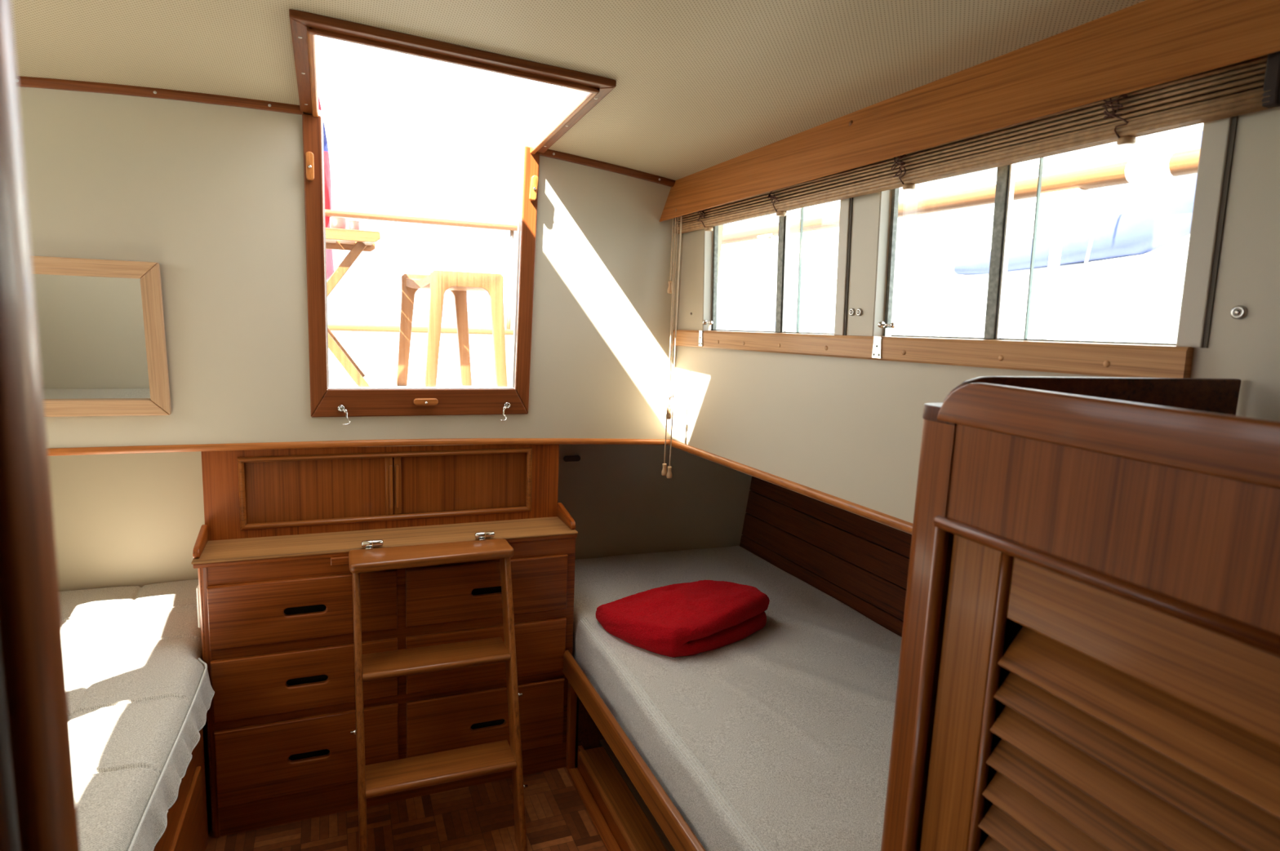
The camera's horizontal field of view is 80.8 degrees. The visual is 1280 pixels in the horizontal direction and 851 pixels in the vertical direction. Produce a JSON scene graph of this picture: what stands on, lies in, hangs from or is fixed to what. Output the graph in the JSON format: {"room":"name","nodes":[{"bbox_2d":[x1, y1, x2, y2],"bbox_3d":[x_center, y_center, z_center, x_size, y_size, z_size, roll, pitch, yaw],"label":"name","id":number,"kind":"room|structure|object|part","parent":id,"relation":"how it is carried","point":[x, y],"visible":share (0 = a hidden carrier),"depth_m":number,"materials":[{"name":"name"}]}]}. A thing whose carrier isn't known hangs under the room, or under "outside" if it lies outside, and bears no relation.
{"room":"ship interior","nodes":[
{"label":"ship interior","id":0,"kind":"room"},
{"bbox_2d":[18,86,723,448],"bbox_3d":[-1.019,-0.360,1.952,2.720,0.933,0.133,-1,9,-22],"label":"wall","id":1,"kind":"structure","parent":0,"point":[212,195],"depth_m":1.95,"materials":[{"name":"white paint"}]},
{"bbox_2d":[31,255,171,417],"bbox_3d":[-1.459,-0.206,1.772,0.583,0.382,0.070,-1,9,-22],"label":"wall mirror","id":2,"kind":"object","parent":1,"relation":"attached to","point":[101,327],"visible":0.88,"depth_m":1.83,"materials":[{"name":"brown wood"}]},
{"bbox_2d":[33,274,151,399],"bbox_3d":[-1.460,-0.207,1.774,0.523,0.322,0.044,-1,9,-22],"label":"mirror glass","id":3,"kind":"object","parent":2,"relation":"attached to","point":[95,330],"depth_m":1.83,"materials":[{"name":"grey"}]},
{"bbox_2d":[17,75,302,115],"bbox_3d":[-1.470,-0.725,1.629,1.354,0.118,0.025,-1,9,-22],"label":"trim","id":4,"kind":"structure","parent":1,"relation":"attached to","point":[24,82],"depth_m":1.75,"materials":[{"name":"brown wood"}]},
{"bbox_2d":[47,438,669,456],"bbox_3d":[-1.078,0.070,2.030,2.552,0.047,0.017,-1,9,-22],"label":"trim","id":5,"kind":"structure","parent":1,"relation":"attached to","point":[357,443],"depth_m":2.11,"materials":[{"name":"brown wood"}]},
{"bbox_2d":[302,113,539,417],"bbox_3d":[-0.596,-0.408,2.094,0.609,0.778,0.129,-1,9,-22],"label":"window","id":6,"kind":"structure","parent":1,"relation":"in","point":[359,402],"depth_m":2.12,"materials":[{"name":"brown wood"}]},
{"bbox_3d":[-0.855,-0.402,1.981,0.044,0.776,0.096,-1,9,-22],"label":"frame","id":7,"kind":"part","parent":6,"relation":"part of","materials":[{"name":"brown wood"}]},
{"bbox_2d":[337,404,351,425],"bbox_3d":[-0.819,-0.030,2.080,0.036,0.055,0.023,10,12,42],"label":"hook","id":8,"kind":"object","parent":6,"relation":"attached to","point":[341,408],"visible":1,"depth_m":2.08,"materials":[{"name":"silver metal"}]},
{"bbox_3d":[-0.622,-0.067,2.176,0.606,0.078,0.024,-1,9,-22],"label":"frame","id":9,"kind":"part","parent":6,"relation":"part of","materials":[{"name":"brown wood"}]},
{"bbox_2d":[500,402,511,421],"bbox_3d":[-0.404,-0.042,2.249,0.018,0.055,0.045,5,9,16],"label":"hook","id":10,"kind":"object","parent":6,"relation":"attached to","point":[507,405],"visible":1,"depth_m":2.25,"materials":[{"name":"silver metal"}]},
{"bbox_3d":[-0.332,-0.409,2.198,0.043,0.765,0.095,-1,9,-22],"label":"frame","id":11,"kind":"part","parent":6,"relation":"part of","materials":[{"name":"brown wood"}]},
{"bbox_2d":[539,149,675,186],"bbox_3d":[-0.082,-0.753,2.204,0.440,0.068,0.022,-1,9,-23],"label":"trim","id":12,"kind":"structure","parent":1,"relation":"attached to","point":[548,153],"depth_m":2.19,"materials":[{"name":"brown wood"}]},
{"bbox_2d":[48,444,751,738],"bbox_3d":[-1.157,0.502,2.504,3.750,1.045,0.030,-1,9,-22],"label":"wall","id":13,"kind":"structure","parent":0,"point":[120,520],"depth_m":2.36,"materials":[{"name":"beige paint"}]},
{"bbox_2d":[563,455,580,462],"bbox_3d":[-0.253,0.123,2.796,0.065,0.022,0.009,-1,9,-22],"label":"air vent","id":14,"kind":"object","parent":13,"relation":"in","point":[569,458],"visible":1,"depth_m":2.79,"materials":[{"name":"brown plastic"}]},
{"bbox_2d":[203,737,671,850],"bbox_3d":[-0.428,1.330,0.849,3.800,0.030,3.860,-1,9,-22],"label":"floor","id":15,"kind":"structure","parent":0,"point":[480,817],"depth_m":2.10,"materials":[{"name":"brown wood"}]},
{"bbox_2d":[153,728,208,850],"bbox_3d":[-1.688,1.002,1.168,1.648,0.420,2.150,-1,9,-22],"label":"base","id":16,"kind":"object","parent":15,"relation":"on","point":[187,827],"visible":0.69,"depth_m":1.76,"materials":[{"name":"brown wood"}]},
{"bbox_2d":[59,579,214,850],"bbox_3d":[-1.659,0.731,1.134,1.678,0.129,2.149,-1,9,-22],"label":"mattress","id":17,"kind":"object","parent":16,"relation":"on","point":[140,693],"visible":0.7,"depth_m":1.68,"materials":[{"name":"beige fabric"}]},
{"bbox_3d":[-0.977,0.996,1.562,0.012,0.200,0.680,-1,9,-21],"label":"drawer","id":18,"kind":"part","parent":16,"relation":"part of","materials":[{"name":"brown wood"}]},
{"bbox_2d":[191,444,577,838],"bbox_3d":[-0.765,0.549,2.354,1.016,1.030,0.536,-1,9,-22],"label":"dresser","id":19,"kind":"object","parent":15,"relation":"on","point":[275,541],"visible":0.88,"depth_m":2.12,"materials":[{"name":"brown wood"}]},
{"bbox_3d":[-1.142,0.469,1.949,0.008,0.110,0.025,-1,9,-22],"label":"socket plate","id":20,"kind":"part","parent":19,"relation":"part of","materials":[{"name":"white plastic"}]},
{"bbox_3d":[-1.127,0.727,1.967,0.022,0.765,0.022,-1,9,-22],"label":"corner post","id":21,"kind":"part","parent":19,"relation":"part of","materials":[{"name":"brown wood"}]},
{"bbox_3d":[-0.890,0.489,2.008,0.460,0.169,0.018,-1,9,-22],"label":"drawer","id":22,"kind":"part","parent":19,"relation":"part of","materials":[{"name":"brown wood"}]},
{"bbox_3d":[-0.898,0.687,2.039,0.460,0.169,0.018,-1,9,-22],"label":"drawer","id":23,"kind":"part","parent":19,"relation":"part of","materials":[{"name":"brown wood"}]},
{"bbox_3d":[-0.907,0.905,2.072,0.460,0.215,0.018,-1,9,-22],"label":"drawer","id":24,"kind":"part","parent":19,"relation":"part of","materials":[{"name":"brown wood"}]},
{"bbox_3d":[-0.913,0.181,2.157,0.394,0.180,0.004,-1,9,-22],"label":"sliding door","id":25,"kind":"part","parent":19,"relation":"part of","materials":[{"name":"brown wood"}]},
{"bbox_3d":[-0.725,0.177,2.229,0.993,0.255,0.020,-1,9,-22],"label":"hutch panel","id":26,"kind":"part","parent":19,"relation":"part of","materials":[{"name":"brown wood"}]},
{"bbox_2d":[191,516,577,564],"bbox_3d":[-0.756,0.295,2.319,1.016,0.007,0.528,-1,9,-22],"label":"countertop","id":27,"kind":"structure","parent":19,"relation":"on","point":[307,544],"depth_m":2.13,"materials":[{"name":"brown wood"}]},
{"bbox_3d":[-0.720,0.180,2.214,0.820,0.206,0.013,-1,9,-22],"label":"door molding","id":28,"kind":"part","parent":19,"relation":"part of","materials":[{"name":"brown wood"}]},
{"bbox_3d":[-0.739,0.179,2.216,0.020,0.178,0.018,-1,9,-22],"label":"door pull","id":29,"kind":"part","parent":19,"relation":"part of","materials":[{"name":"brown wood"}]},
{"bbox_3d":[-0.719,0.178,2.230,0.020,0.178,0.018,-1,9,-22],"label":"door pull","id":30,"kind":"part","parent":19,"relation":"part of","materials":[{"name":"brown wood"}]},
{"bbox_3d":[-0.548,0.172,2.312,0.400,0.180,0.004,-1,9,-22],"label":"sliding door","id":31,"kind":"part","parent":19,"relation":"part of","materials":[{"name":"brown wood"}]},
{"bbox_3d":[-0.456,0.894,2.258,0.469,0.215,0.018,-1,9,-22],"label":"drawer","id":32,"kind":"part","parent":19,"relation":"part of","materials":[{"name":"brown wood"}]},
{"bbox_3d":[-0.447,0.677,2.224,0.469,0.169,0.018,-1,9,-22],"label":"drawer","id":33,"kind":"part","parent":19,"relation":"part of","materials":[{"name":"brown wood"}]},
{"bbox_3d":[-0.439,0.479,2.194,0.469,0.169,0.018,-1,9,-22],"label":"drawer","id":34,"kind":"part","parent":19,"relation":"part of","materials":[{"name":"brown wood"}]},
{"bbox_2d":[348,531,528,850],"bbox_3d":[-0.540,0.729,2.012,0.442,0.796,0.373,-1,9,-22],"label":"ladder","id":35,"kind":"object","parent":15,"relation":"on","point":[374,780],"visible":1,"depth_m":2.00,"materials":[{"name":"brown wood"}]},
{"bbox_3d":[-0.717,0.758,1.923,0.018,0.752,0.336,-1,9,-22],"label":"rail","id":36,"kind":"part","parent":35,"relation":"part of","materials":[{"name":"brown wood"}]},
{"bbox_3d":[-0.351,0.749,2.074,0.018,0.752,0.336,-1,9,-22],"label":"rail","id":37,"kind":"part","parent":35,"relation":"part of","materials":[{"name":"brown wood"}]},
{"bbox_2d":[562,650,706,850],"bbox_3d":[0.319,0.942,2.161,0.902,0.400,1.845,-1,9,-22],"label":"base","id":38,"kind":"object","parent":15,"relation":"on","point":[602,754],"visible":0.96,"depth_m":2.06,"materials":[{"name":"brown wood"}]},
{"bbox_3d":[-0.214,0.923,2.353,0.024,0.335,0.026,-1,9,-22],"label":"post","id":39,"kind":"part","parent":38,"relation":"part of","materials":[{"name":"brown wood"}]},
{"bbox_3d":[-0.112,0.920,2.400,0.185,0.335,0.025,-1,9,-22],"label":"panel","id":40,"kind":"part","parent":38,"relation":"part of","materials":[{"name":"brown wood"}]},
{"bbox_2d":[572,546,902,850],"bbox_3d":[0.376,0.712,2.149,0.958,0.156,1.832,-1,9,-22],"label":"mattress","id":41,"kind":"object","parent":38,"relation":"on","point":[778,737],"visible":0.63,"depth_m":1.85,"materials":[{"name":"grey fabric"}]},
{"bbox_2d":[595,580,769,657],"bbox_3d":[0.142,0.555,2.256,0.500,0.125,0.357,-1,9,-22],"label":"fleece blanket","id":42,"kind":"object","parent":41,"relation":"on","point":[700,616],"visible":1,"depth_m":2.17,"materials":[{"name":"red fabric"}]},
{"bbox_2d":[880,376,1279,850],"bbox_3d":[0.664,0.659,0.846,0.459,1.385,0.682,-1,9,-22],"label":"locker","id":43,"kind":"object","parent":15,"relation":"on","point":[1090,656],"visible":1,"depth_m":0.77,"materials":[{"name":"brown wood"}]},
{"bbox_3d":[0.363,0.647,1.051,0.045,1.322,0.067,-1,9,-22],"label":"corner post","id":44,"kind":"part","parent":43,"relation":"part of","materials":[{"name":"brown wood"}]},
{"bbox_3d":[0.353,0.714,1.028,0.017,1.196,0.017,-1,9,-22],"label":"rim molding","id":45,"kind":"part","parent":43,"relation":"part of","materials":[{"name":"brown wood"}]},
{"bbox_3d":[0.487,0.166,0.669,0.017,0.017,0.607,-1,9,-22],"label":"rim molding","id":46,"kind":"part","parent":43,"relation":"part of","materials":[{"name":"brown wood"}]},
{"bbox_3d":[0.498,0.103,0.663,0.018,0.126,0.608,-1,9,-22],"label":"frieze panel","id":47,"kind":"part","parent":43,"relation":"part of","materials":[{"name":"brown wood"}]},
{"bbox_3d":[0.483,0.734,0.763,0.020,1.128,0.564,-1,9,-22],"label":"louvred door","id":48,"kind":"part","parent":43,"relation":"part of","materials":[{"name":"brown wood"}]},
{"bbox_2d":[11,0,1145,218],"bbox_3d":[-0.257,-0.605,0.393,2.850,0.406,3.500,-1,9,-22],"label":"ceiling","id":49,"kind":"structure","parent":0,"point":[701,85],"depth_m":1.41,"materials":[{"name":"white paint"}]},
{"bbox_2d":[288,8,616,154],"bbox_3d":[-0.421,-0.939,1.655,0.627,0.482,0.810,-1,9,-22],"label":"ceiling hatch","id":50,"kind":"object","parent":49,"relation":"attached to","point":[578,93],"visible":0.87,"depth_m":1.52,"materials":[{"name":"brown wood"}]},
{"bbox_2d":[739,476,911,637],"bbox_3d":[1.060,0.554,1.814,0.124,0.730,2.936,-2,10,-24],"label":"wall","id":51,"kind":"structure","parent":0,"point":[862,563],"depth_m":2.62,"materials":[{"name":"brown wood"}]},
{"bbox_2d":[667,106,1279,533],"bbox_3d":[0.872,-0.164,0.980,0.082,0.993,3.460,-2,10,-27],"label":"wall","id":52,"kind":"structure","parent":0,"point":[849,429],"depth_m":1.67,"materials":[{"name":"white paint"}]},
{"bbox_2d":[698,320,712,346],"bbox_3d":[0.196,-0.279,2.268,0.034,0.080,0.043,-1,9,-22],"label":"window latch","id":53,"kind":"object","parent":52,"relation":"in","point":[704,322],"depth_m":2.26,"materials":[{"name":"silver metal"}]},
{"bbox_3d":[0.204,-0.311,2.265,0.015,0.015,0.042,-2,10,-27],"label":"knob","id":54,"kind":"part","parent":53,"relation":"part of","materials":[{"name":"silver metal"}]},
{"bbox_2d":[702,197,853,335],"bbox_3d":[0.351,-0.451,1.983,0.070,0.434,0.634,-2,10,-27],"label":"window","id":55,"kind":"structure","parent":52,"relation":"in","point":[711,237],"depth_m":1.94,"materials":[{"name":"metal"}]},
{"bbox_2d":[668,439,912,534],"bbox_3d":[0.548,0.210,1.642,0.015,0.025,2.002,-2,10,-27],"label":"trim","id":56,"kind":"structure","parent":52,"relation":"attached to","point":[896,523],"depth_m":1.89,"materials":[{"name":"brown wood"}]},
{"bbox_2d":[848,308,855,315],"bbox_3d":[0.480,-0.257,1.703,0.007,0.017,0.017,-2,10,-27],"label":"cap","id":57,"kind":"object","parent":52,"relation":"attached to","point":[851,312],"visible":1,"depth_m":1.70,"materials":[{"name":"metal"}]},
{"bbox_2d":[856,308,862,315],"bbox_3d":[0.490,-0.254,1.683,0.007,0.017,0.017,-2,10,-27],"label":"cap","id":58,"kind":"object","parent":52,"relation":"attached to","point":[859,312],"visible":1,"depth_m":1.68,"materials":[{"name":"metal"}]},
{"bbox_2d":[871,321,896,359],"bbox_3d":[0.524,-0.185,1.622,0.034,0.080,0.043,-1,9,-22],"label":"window latch","id":59,"kind":"object","parent":52,"relation":"in","point":[877,348],"depth_m":1.62,"materials":[{"name":"silver metal"}]},
{"bbox_3d":[0.524,-0.178,1.622,0.034,0.066,0.027,-1,9,-22],"label":"plate","id":60,"kind":"part","parent":59,"relation":"part of","materials":[{"name":"silver metal"}]},
{"bbox_3d":[0.532,-0.217,1.620,0.015,0.015,0.042,-2,10,-27],"label":"knob","id":61,"kind":"part","parent":59,"relation":"part of","materials":[{"name":"silver metal"}]},
{"bbox_2d":[672,329,1193,377],"bbox_3d":[0.463,-0.188,1.767,0.048,0.090,1.524,-2,10,-27],"label":"trim","id":62,"kind":"structure","parent":52,"relation":"attached to","point":[1102,359],"depth_m":1.38,"materials":[{"name":"brown wood"}]},
{"bbox_2d":[659,0,1279,222],"bbox_3d":[0.575,-0.584,1.372,0.050,0.244,2.122,-2,10,-27],"label":"valance","id":63,"kind":"object","parent":52,"relation":"attached to","point":[1147,43],"visible":0.92,"depth_m":1.24,"materials":[{"name":"brown wood"}]},
{"bbox_2d":[872,115,1238,347],"bbox_3d":[0.678,-0.357,1.337,0.070,0.434,0.662,-2,10,-27],"label":"window","id":64,"kind":"structure","parent":52,"relation":"in","point":[1218,136],"depth_m":1.09,"materials":[{"name":"metal"}]},
{"bbox_2d":[661,51,1279,478],"bbox_3d":[0.414,-0.189,1.714,0.079,0.916,1.628,-2,10,-27],"label":"bamboo blind","id":65,"kind":"object","parent":64,"relation":"attached to","point":[1252,85],"visible":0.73,"depth_m":1.25,"materials":[{"name":"brown wood"}]},
{"bbox_3d":[0.092,-0.261,2.282,0.003,0.769,0.008,-1,9,-22],"label":"pull cord","id":66,"kind":"part","parent":65,"relation":"part of","materials":[{"name":"beige fabric"}]},
{"bbox_3d":[0.097,-0.542,2.262,0.003,0.209,0.005,-1,9,-22],"label":"pull cord","id":67,"kind":"part","parent":65,"relation":"part of","materials":[{"name":"beige fabric"}]},
{"bbox_3d":[0.102,-0.350,2.276,0.003,0.592,0.008,-1,9,-22],"label":"pull cord","id":68,"kind":"part","parent":65,"relation":"part of","materials":[{"name":"beige fabric"}]},
{"bbox_3d":[0.108,-0.257,2.281,0.003,0.777,0.008,-1,9,-22],"label":"pull cord","id":69,"kind":"part","parent":65,"relation":"part of","materials":[{"name":"beige fabric"}]},
{"bbox_3d":[0.111,-0.362,2.253,0.003,0.560,0.007,-1,9,-22],"label":"pull cord","id":70,"kind":"part","parent":65,"relation":"part of","materials":[{"name":"beige fabric"}]},
{"bbox_2d":[1230,305,1247,319],"bbox_3d":[0.821,-0.155,1.032,0.007,0.019,0.019,-2,10,-27],"label":"cap","id":71,"kind":"object","parent":52,"relation":"attached to","point":[1239,312],"visible":1,"depth_m":1.03,"materials":[{"name":"metal"}]},
{"bbox_3d":[-0.393,0.270,0.842,5.320,0.074,4.050,-1,9,-22],"label":"deck","id":72,"kind":"object","parent":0,"visible":0},
{"bbox_2d":[721,147,1199,339],"bbox_3d":[0.858,-0.338,2.493,0.060,0.830,5.200,-1,9,-22],"label":"handrail","id":73,"kind":"object","parent":72,"relation":"on","point":[1061,186],"visible":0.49,"depth_m":1.96,"materials":[{"name":"brown wood"}]},
{"bbox_3d":[0.873,-0.703,2.436,0.052,0.091,5.200,-1,9,-22],"label":"rail","id":74,"kind":"part","parent":73,"relation":"part of","materials":[{"name":"brown wood"}]},
{"bbox_3d":[-1.189,0.362,0.060,1.832,2.060,0.040,-1,9,-22],"label":"wall","id":75,"kind":"structure","parent":0,"visible":0},
{"bbox_2d":[0,0,79,850],"bbox_3d":[-0.447,0.351,0.364,0.296,2.050,0.058,-1,9,-22],"label":"door frame","id":76,"kind":"structure","parent":75,"relation":"in","point":[38,806],"depth_m":0.36,"materials":[{"name":"brown wood"}]},
{"label":"outside","id":77,"kind":"structure","parent":0,"visible":0},
{"bbox_2d":[328,364,515,389],"bbox_3d":[-1.193,-0.173,3.408,4.800,0.042,2.585,-1,9,-22],"label":"deck floor","id":78,"kind":"structure","parent":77,"point":[375,375],"depth_m":3.80,"materials":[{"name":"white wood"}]},
{"bbox_2d":[325,227,380,386],"bbox_3d":[-1.672,-0.477,3.060,1.163,0.643,0.660,-1,9,-22],"label":"folding table","id":79,"kind":"object","parent":78,"relation":"on","point":[357,242],"visible":0.26,"depth_m":2.96,"materials":[{"name":"brown wood"}]},
{"bbox_2d":[329,217,346,229],"bbox_3d":[-1.271,-0.839,3.166,0.068,0.070,0.068,-1,9,-22],"label":"cup","id":80,"kind":"object","parent":79,"relation":"on","point":[335,222],"visible":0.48,"depth_m":3.14,"materials":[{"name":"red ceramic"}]},
{"bbox_3d":[-1.509,-0.516,3.462,0.448,0.610,0.022,-1,9,-22],"label":"leg","id":81,"kind":"part","parent":79,"relation":"part of","materials":[{"name":"brown wood"}]},
{"bbox_3d":[-1.302,-0.426,2.933,0.450,0.610,0.022,-1,9,-22],"label":"leg","id":82,"kind":"part","parent":79,"relation":"part of","materials":[{"name":"brown wood"}]},
{"bbox_3d":[-1.301,-0.430,2.960,0.448,0.610,0.022,-1,9,-22],"label":"leg","id":83,"kind":"part","parent":79,"relation":"part of","materials":[{"name":"brown wood"}]},
{"bbox_2d":[348,220,359,230],"bbox_3d":[-1.241,-0.853,3.264,0.048,0.070,0.048,-1,9,-22],"label":"cup","id":84,"kind":"object","parent":79,"relation":"on","point":[353,224],"visible":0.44,"depth_m":3.24,"materials":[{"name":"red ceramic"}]},
{"bbox_2d":[327,324,516,365],"bbox_3d":[-1.157,-0.271,3.315,4.880,0.266,2.410,-1,9,-22],"label":"bulwark","id":85,"kind":"object","parent":78,"relation":"on","point":[365,344],"visible":0.18,"depth_m":4.41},
{"bbox_2d":[318,95,334,279],"bbox_3d":[-1.897,-1.293,4.099,0.419,1.454,0.140,-1,9,-22],"label":"ensign flag","id":86,"kind":"object","parent":85,"relation":"on","point":[330,264],"visible":0.05,"depth_m":4.20,"materials":[{"name":"fabric"}]},
{"bbox_3d":[-1.587,-0.564,4.342,4.880,0.034,0.120,-1,9,-22],"label":"cap rail","id":87,"kind":"part","parent":85,"relation":"part of","materials":[{"name":"brown wood"}]},
{"bbox_2d":[324,208,517,328],"bbox_3d":[-2.260,-0.871,3.988,3.300,0.626,0.073,-1,9,-22],"label":"handrail","id":88,"kind":"object","parent":85,"relation":"on","point":[330,213],"visible":0.23,"depth_m":4.38,"materials":[{"name":"wood"}]},
{"bbox_3d":[-2.248,-1.164,3.943,3.300,0.033,0.073,-1,9,-22],"label":"rail","id":89,"kind":"part","parent":88,"relation":"part of","materials":[{"name":"brown wood"}]},
{"bbox_2d":[396,270,507,386],"bbox_3d":[-0.816,-0.409,3.253,0.438,0.500,0.272,-1,9,-22],"label":"stool","id":90,"kind":"object","parent":78,"relation":"on","point":[438,282],"visible":0.99,"depth_m":3.19,"materials":[{"name":"brown wood"}]},
{"bbox_3d":[-0.913,-0.420,3.342,0.326,0.488,0.032,-1,9,-22],"label":"leg frame","id":91,"kind":"part","parent":90,"relation":"part of","materials":[{"name":"brown wood"}]},
{"bbox_3d":[-0.808,-0.613,3.224,0.378,0.063,0.235,-1,9,-22],"label":"seat","id":92,"kind":"part","parent":90,"relation":"part of","materials":[{"name":"brown wood"}]},
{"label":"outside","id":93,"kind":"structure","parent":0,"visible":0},
{"bbox_3d":[-0.084,2.044,0.314,240.000,0.050,240.000,-1,9,-22],"label":"ground","id":94,"kind":"structure","parent":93,"visible":0},
{"bbox_2d":[326,219,815,333],"bbox_3d":[-2.570,-2.067,15.037,12.000,3.600,3.700,-1,9,-18],"label":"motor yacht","id":95,"kind":"object","parent":94,"relation":"on","point":[403,248],"visible":0.24,"depth_m":13.16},
{"bbox_2d":[738,154,1189,343],"bbox_3d":[15.585,-6.059,30.685,22.600,8.000,6.600,6,10,25],"label":"sky","id":96,"kind":"structure","parent":94,"relation":"on","point":[1143,305],"depth_m":28.49,"materials":[{"name":"white"}]},
{"bbox_2d":[950,130,1202,343],"bbox_3d":[4.473,-3.611,5.215,2.843,10.200,9.033,-1,9,-22],"label":"sailing yacht","id":97,"kind":"object","parent":94,"relation":"on","point":[1164,217],"visible":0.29,"depth_m":6.20,"materials":[{"name":"white plastic"}]}
]}

